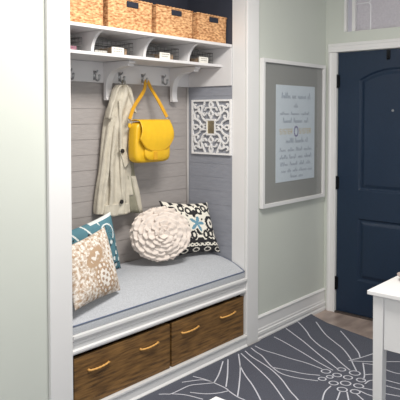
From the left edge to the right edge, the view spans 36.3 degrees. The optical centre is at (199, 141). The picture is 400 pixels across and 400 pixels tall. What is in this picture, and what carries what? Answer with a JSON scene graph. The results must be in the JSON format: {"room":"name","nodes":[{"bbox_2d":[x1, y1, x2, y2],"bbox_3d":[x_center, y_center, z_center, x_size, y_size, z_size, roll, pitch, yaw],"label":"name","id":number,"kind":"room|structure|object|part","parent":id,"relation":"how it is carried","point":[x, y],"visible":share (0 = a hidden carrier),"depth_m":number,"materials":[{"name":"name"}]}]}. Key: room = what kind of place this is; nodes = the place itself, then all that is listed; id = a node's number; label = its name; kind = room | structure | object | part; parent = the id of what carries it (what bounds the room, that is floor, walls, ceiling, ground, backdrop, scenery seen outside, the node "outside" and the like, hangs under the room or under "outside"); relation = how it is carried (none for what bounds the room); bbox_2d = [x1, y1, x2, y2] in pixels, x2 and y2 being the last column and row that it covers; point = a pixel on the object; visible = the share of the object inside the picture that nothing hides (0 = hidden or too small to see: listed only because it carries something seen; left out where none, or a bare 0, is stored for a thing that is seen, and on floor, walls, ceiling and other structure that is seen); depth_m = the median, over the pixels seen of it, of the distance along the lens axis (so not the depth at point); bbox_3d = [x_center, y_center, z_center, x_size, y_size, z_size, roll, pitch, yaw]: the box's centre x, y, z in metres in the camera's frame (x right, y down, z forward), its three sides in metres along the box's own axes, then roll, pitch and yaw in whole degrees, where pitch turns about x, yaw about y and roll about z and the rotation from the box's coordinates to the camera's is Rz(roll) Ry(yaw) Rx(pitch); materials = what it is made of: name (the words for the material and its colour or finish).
{"room":"entryway mudroom","nodes":[
{"label":"entryway mudroom","id":0,"kind":"room"},
{"bbox_2d":[70,81,186,263],"bbox_3d":[-0.587,0.381,3.859,0.091,1.996,1.422,2,3,41],"label":"wall","id":1,"kind":"structure","parent":0,"point":[164,181],"depth_m":3.93,"materials":[{"name":"beige paint"}]},
{"bbox_2d":[70,21,231,101],"bbox_3d":[-0.401,-0.439,3.663,0.400,0.380,1.418,2,3,41],"label":"cubby shelf","id":2,"kind":"object","parent":1,"relation":"attached to","point":[86,65],"visible":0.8,"depth_m":3.76,"materials":[{"name":"white paint"}]},
{"bbox_2d":[70,36,81,49],"bbox_3d":[-0.795,-0.527,3.250,0.236,0.088,0.233,2,3,41],"label":"wire basket","id":3,"kind":"object","parent":2,"relation":"on","point":[71,40],"visible":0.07,"depth_m":3.27,"materials":[{"name":"grey metal"}]},
{"bbox_2d":[70,0,102,25],"bbox_3d":[-0.747,-0.704,3.258,0.342,0.180,0.332,2,3,41],"label":"wicker basket","id":4,"kind":"object","parent":2,"relation":"on","point":[81,11],"visible":0.3,"depth_m":3.19,"materials":[{"name":"brown wicker"}]},
{"bbox_2d":[94,37,132,55],"bbox_3d":[-0.567,-0.538,3.502,0.251,0.088,0.293,2,3,41],"label":"wire basket","id":5,"kind":"object","parent":2,"relation":"on","point":[114,50],"visible":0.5,"depth_m":3.44,"materials":[{"name":"grey metal"}]},
{"bbox_2d":[94,47,126,54],"bbox_3d":[-0.530,-0.518,3.544,0.180,0.034,0.120,2,3,41],"label":"box","id":6,"kind":"object","parent":5,"relation":"in","point":[108,50],"visible":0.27,"depth_m":3.47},
{"bbox_2d":[93,80,142,216],"bbox_3d":[-0.494,0.039,3.770,0.120,0.845,0.361,2,3,43],"label":"coat","id":7,"kind":"object","parent":2,"relation":"hanging from","point":[117,192],"visible":0.95,"depth_m":3.72,"materials":[{"name":"beige fabric"}]},
{"bbox_3d":[-0.550,-0.517,3.789,0.005,0.196,1.418,2,3,41],"label":"panel","id":8,"kind":"part","parent":2,"relation":"part of","materials":[{"name":"white paint"}]},
{"bbox_2d":[103,0,152,32],"bbox_3d":[-0.511,-0.715,3.531,0.343,0.180,0.344,2,3,41],"label":"wicker basket","id":9,"kind":"object","parent":2,"relation":"on","point":[136,15],"visible":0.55,"depth_m":3.41,"materials":[{"name":"brown wicker"}]},
{"bbox_3d":[-0.379,-0.767,3.426,0.008,0.033,0.088,2,3,41],"label":"handle","id":10,"kind":"part","parent":9,"relation":"part of","materials":[{"name":"blue fabric"}]},
{"bbox_2d":[127,79,173,162],"bbox_3d":[-0.325,-0.135,3.849,0.175,0.529,0.370,2,3,41],"label":"handbag","id":11,"kind":"object","parent":2,"relation":"hanging from","point":[149,140],"visible":1,"depth_m":3.77,"materials":[{"name":"yellow leather"}]},
{"bbox_3d":[-0.401,-0.418,3.664,0.399,0.124,1.418,2,3,41],"label":"hook rail","id":12,"kind":"part","parent":2,"relation":"part of","materials":[{"name":"white paint"}]},
{"bbox_2d":[146,43,178,59],"bbox_3d":[-0.310,-0.550,3.799,0.251,0.088,0.288,2,3,41],"label":"wire basket","id":13,"kind":"object","parent":2,"relation":"on","point":[162,55],"visible":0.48,"depth_m":3.74,"materials":[{"name":"grey metal"}]},
{"bbox_2d":[152,4,192,38],"bbox_3d":[-0.274,-0.727,3.805,0.342,0.180,0.329,2,3,41],"label":"wicker basket","id":14,"kind":"object","parent":2,"relation":"on","point":[166,20],"visible":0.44,"depth_m":3.67,"materials":[{"name":"brown wicker"}]},
{"bbox_3d":[-0.142,-0.779,3.700,0.008,0.033,0.088,2,3,41],"label":"handle","id":15,"kind":"part","parent":14,"relation":"part of","materials":[{"name":"blue fabric"}]},
{"bbox_2d":[190,49,212,63],"bbox_3d":[-0.075,-0.562,4.071,0.251,0.088,0.238,2,3,41],"label":"wire basket","id":16,"kind":"object","parent":2,"relation":"on","point":[202,59],"visible":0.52,"depth_m":4.01,"materials":[{"name":"grey metal"}]},
{"bbox_2d":[192,12,226,43],"bbox_3d":[-0.043,-0.738,4.073,0.343,0.180,0.302,2,3,41],"label":"wicker basket","id":17,"kind":"object","parent":2,"relation":"on","point":[206,27],"visible":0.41,"depth_m":3.94,"materials":[{"name":"brown wicker"}]},
{"bbox_3d":[0.089,-0.790,3.968,0.008,0.033,0.088,2,3,41],"label":"handle","id":18,"kind":"part","parent":17,"relation":"part of","materials":[{"name":"blue fabric"}]},
{"bbox_3d":[0.066,-0.567,4.185,0.380,0.129,0.010,2,3,41],"label":"panel","id":19,"kind":"part","parent":2,"relation":"part of","materials":[{"name":"white paint"}]},
{"bbox_2d":[0,0,325,399],"bbox_3d":[-1.034,0.074,2.556,0.100,2.720,6.309,2,3,41],"label":"wall","id":20,"kind":"structure","parent":0,"point":[290,236],"depth_m":2.81,"materials":[{"name":"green paint"}]},
{"bbox_2d":[45,0,72,399],"bbox_3d":[-0.668,0.105,2.890,0.020,2.630,0.130,2,3,41],"label":"trim","id":21,"kind":"structure","parent":20,"relation":"attached to","point":[57,12],"depth_m":2.88,"materials":[{"name":"white paint"}]},
{"bbox_2d":[232,0,244,333],"bbox_3d":[-0.208,0.143,3.521,0.106,2.500,1.422,2,3,41],"label":"trim","id":22,"kind":"structure","parent":20,"relation":"attached to","point":[238,6],"depth_m":4.05,"materials":[{"name":"white paint"}]},
{"bbox_2d":[245,0,258,345],"bbox_3d":[0.347,0.055,4.064,0.020,2.630,0.130,2,3,41],"label":"trim","id":23,"kind":"structure","parent":20,"relation":"attached to","point":[252,6],"depth_m":4.05,"materials":[{"name":"white paint"}]},
{"bbox_2d":[258,288,325,340],"bbox_3d":[0.692,1.266,4.514,0.022,0.172,0.926,2,3,41],"label":"baseboard","id":24,"kind":"structure","parent":20,"relation":"attached to","point":[272,321],"depth_m":4.48,"materials":[{"name":"white paint"}]},
{"bbox_2d":[259,58,325,208],"bbox_3d":[0.691,-0.067,4.450,0.029,1.023,0.843,2,3,41],"label":"framed print","id":25,"kind":"object","parent":20,"relation":"attached to","point":[292,94],"visible":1,"depth_m":4.42,"materials":[{"name":"white paint"}]},
{"bbox_2d":[96,0,231,47],"bbox_3d":[-0.432,-0.882,3.672,0.498,0.544,1.602,2,3,41],"label":"wall","id":26,"kind":"structure","parent":0,"point":[223,8],"depth_m":4.15,"materials":[{"name":"blue paint"}]},
{"bbox_2d":[189,67,231,260],"bbox_3d":[0.060,0.363,4.299,0.493,1.996,0.091,2,3,41],"label":"wall","id":27,"kind":"structure","parent":0,"point":[210,176],"depth_m":4.20,"materials":[{"name":"grey paint"}]},
{"bbox_2d":[186,87,188,203],"bbox_3d":[-0.087,0.182,4.348,0.017,1.132,0.018,2,3,41],"label":"trim","id":28,"kind":"structure","parent":27,"relation":"attached to","point":[187,88],"depth_m":4.33,"materials":[{"name":"white wood"}]},
{"bbox_2d":[191,99,231,155],"bbox_3d":[0.076,-0.099,4.194,0.350,0.377,0.014,2,3,41],"label":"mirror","id":29,"kind":"object","parent":27,"relation":"attached to","point":[210,124],"visible":1,"depth_m":4.19,"materials":[{"name":"white paint"}]},
{"bbox_2d":[208,121,213,133],"bbox_3d":[0.078,-0.100,4.195,0.070,0.091,0.005,2,3,41],"label":"mirror glass","id":30,"kind":"object","parent":29,"relation":"attached to","point":[210,123],"depth_m":4.19,"materials":[{"name":"beige mirror"}]},
{"bbox_2d":[314,310,372,338],"bbox_3d":[0.263,1.499,1.746,4.200,0.060,6.689,2,3,41],"label":"floor","id":31,"kind":"structure","parent":0,"point":[363,327],"depth_m":4.55,"materials":[{"name":"brown wood planks"}]},
{"bbox_2d":[73,278,247,399],"bbox_3d":[-0.348,1.153,3.685,0.536,0.464,1.418,2,3,41],"label":"storage bench","id":32,"kind":"object","parent":31,"relation":"on","point":[133,357],"visible":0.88,"depth_m":3.45,"materials":[{"name":"white paint"}]},
{"bbox_3d":[-0.511,1.146,3.110,0.021,0.016,0.141,2,3,41],"label":"handle","id":33,"kind":"part","parent":32,"relation":"part of","materials":[{"name":"gold metal"}]},
{"bbox_3d":[-0.560,1.184,3.403,0.436,0.260,0.681,2,3,41],"label":"drawer","id":34,"kind":"part","parent":32,"relation":"part of","materials":[{"name":"brown wood"}]},
{"bbox_3d":[-0.276,1.135,3.382,0.021,0.016,0.145,2,3,41],"label":"handle","id":35,"kind":"part","parent":32,"relation":"part of","materials":[{"name":"gold metal"}]},
{"bbox_2d":[72,252,244,334],"bbox_3d":[-0.354,0.847,3.677,0.511,0.146,1.410,2,3,41],"label":"seat cushion","id":36,"kind":"object","parent":32,"relation":"on","point":[145,284],"visible":0.61,"depth_m":3.59,"materials":[{"name":"fabric"}]},
{"bbox_2d":[72,227,119,310],"bbox_3d":[-0.571,0.651,3.185,0.156,0.346,0.384,1,3,30],"label":"throw pillow","id":37,"kind":"object","parent":36,"relation":"on","point":[94,274],"visible":0.87,"depth_m":3.14,"materials":[{"name":"fabric"}]},
{"bbox_2d":[72,212,120,268],"bbox_3d":[-0.619,0.601,3.534,0.130,0.356,0.455,2,3,41],"label":"throw pillow","id":38,"kind":"object","parent":36,"relation":"on","point":[80,233],"visible":0.3,"depth_m":3.55,"materials":[{"name":"fabric"}]},
{"bbox_2d":[129,206,190,261],"bbox_3d":[-0.244,0.577,3.813,0.399,0.343,0.169,-1,3,-23],"label":"round pillow","id":39,"kind":"object","parent":36,"relation":"on","point":[158,234],"visible":1,"depth_m":3.76,"materials":[{"name":"beige fabric"}]},
{"bbox_2d":[159,201,219,254],"bbox_3d":[-0.065,0.572,4.075,0.420,0.373,0.162,-2,3,-32],"label":"throw pillow","id":40,"kind":"object","parent":36,"relation":"on","point":[203,239],"visible":0.62,"depth_m":4.05,"materials":[{"name":"fabric"}]},
{"bbox_3d":[-0.170,0.976,3.523,0.056,0.097,1.418,2,3,41],"label":"moulding","id":41,"kind":"part","parent":32,"relation":"part of","materials":[{"name":"white paint"}]},
{"bbox_3d":[-0.052,1.124,3.641,0.021,0.016,0.157,2,3,41],"label":"handle","id":42,"kind":"part","parent":32,"relation":"part of","materials":[{"name":"gold metal"}]},
{"bbox_3d":[-0.100,1.161,3.936,0.436,0.260,0.691,2,3,41],"label":"drawer","id":43,"kind":"part","parent":32,"relation":"part of","materials":[{"name":"brown wood"}]},
{"bbox_2d":[138,314,399,399],"bbox_3d":[0.789,1.431,2.373,2.926,0.021,3.590,2,3,41],"label":"area rug","id":44,"kind":"object","parent":31,"relation":"on","point":[311,358],"visible":0.95,"depth_m":3.66,"materials":[{"name":"carpet"}]},
{"bbox_2d":[367,276,399,399],"bbox_3d":[1.339,1.035,3.081,0.520,0.728,1.150,2,3,41],"label":"side table","id":45,"kind":"object","parent":44,"relation":"on","point":[386,295],"visible":1,"depth_m":2.79,"materials":[{"name":"white paint"}]},
{"bbox_3d":[0.830,1.056,2.821,0.050,0.708,0.050,2,3,41],"label":"leg","id":46,"kind":"part","parent":45,"relation":"part of","materials":[{"name":"white paint"}]},
{"bbox_2d":[324,0,399,309],"bbox_3d":[2.388,0.026,3.688,3.600,2.720,0.120,2,3,41],"label":"wall","id":47,"kind":"structure","parent":0,"point":[335,33],"depth_m":4.74,"materials":[{"name":"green paint"}]},
{"bbox_2d":[334,310,372,320],"bbox_3d":[1.447,1.345,4.544,0.916,0.012,0.140,2,3,41],"label":"trim","id":48,"kind":"structure","parent":47,"relation":"attached to","point":[335,311],"depth_m":4.69,"materials":[{"name":"wood"}]},
{"bbox_2d":[326,38,399,311],"bbox_3d":[1.409,0.304,4.455,1.070,2.100,0.018,2,3,41],"label":"trim","id":49,"kind":"structure","parent":47,"relation":"attached to","point":[333,49],"depth_m":4.76,"materials":[{"name":"white paint"}]},
{"bbox_2d":[335,48,399,317],"bbox_3d":[1.407,0.333,4.462,0.921,2.014,0.108,2,3,41],"label":"door","id":50,"kind":"structure","parent":47,"relation":"in","point":[368,82],"depth_m":4.60,"materials":[{"name":"blue paint"}]},
{"bbox_2d":[344,0,399,31],"bbox_3d":[1.423,-1.047,4.416,0.810,0.437,0.052,2,3,41],"label":"window","id":51,"kind":"structure","parent":47,"relation":"in","point":[359,15],"depth_m":4.56,"materials":[{"name":"white paint"}]}
]}

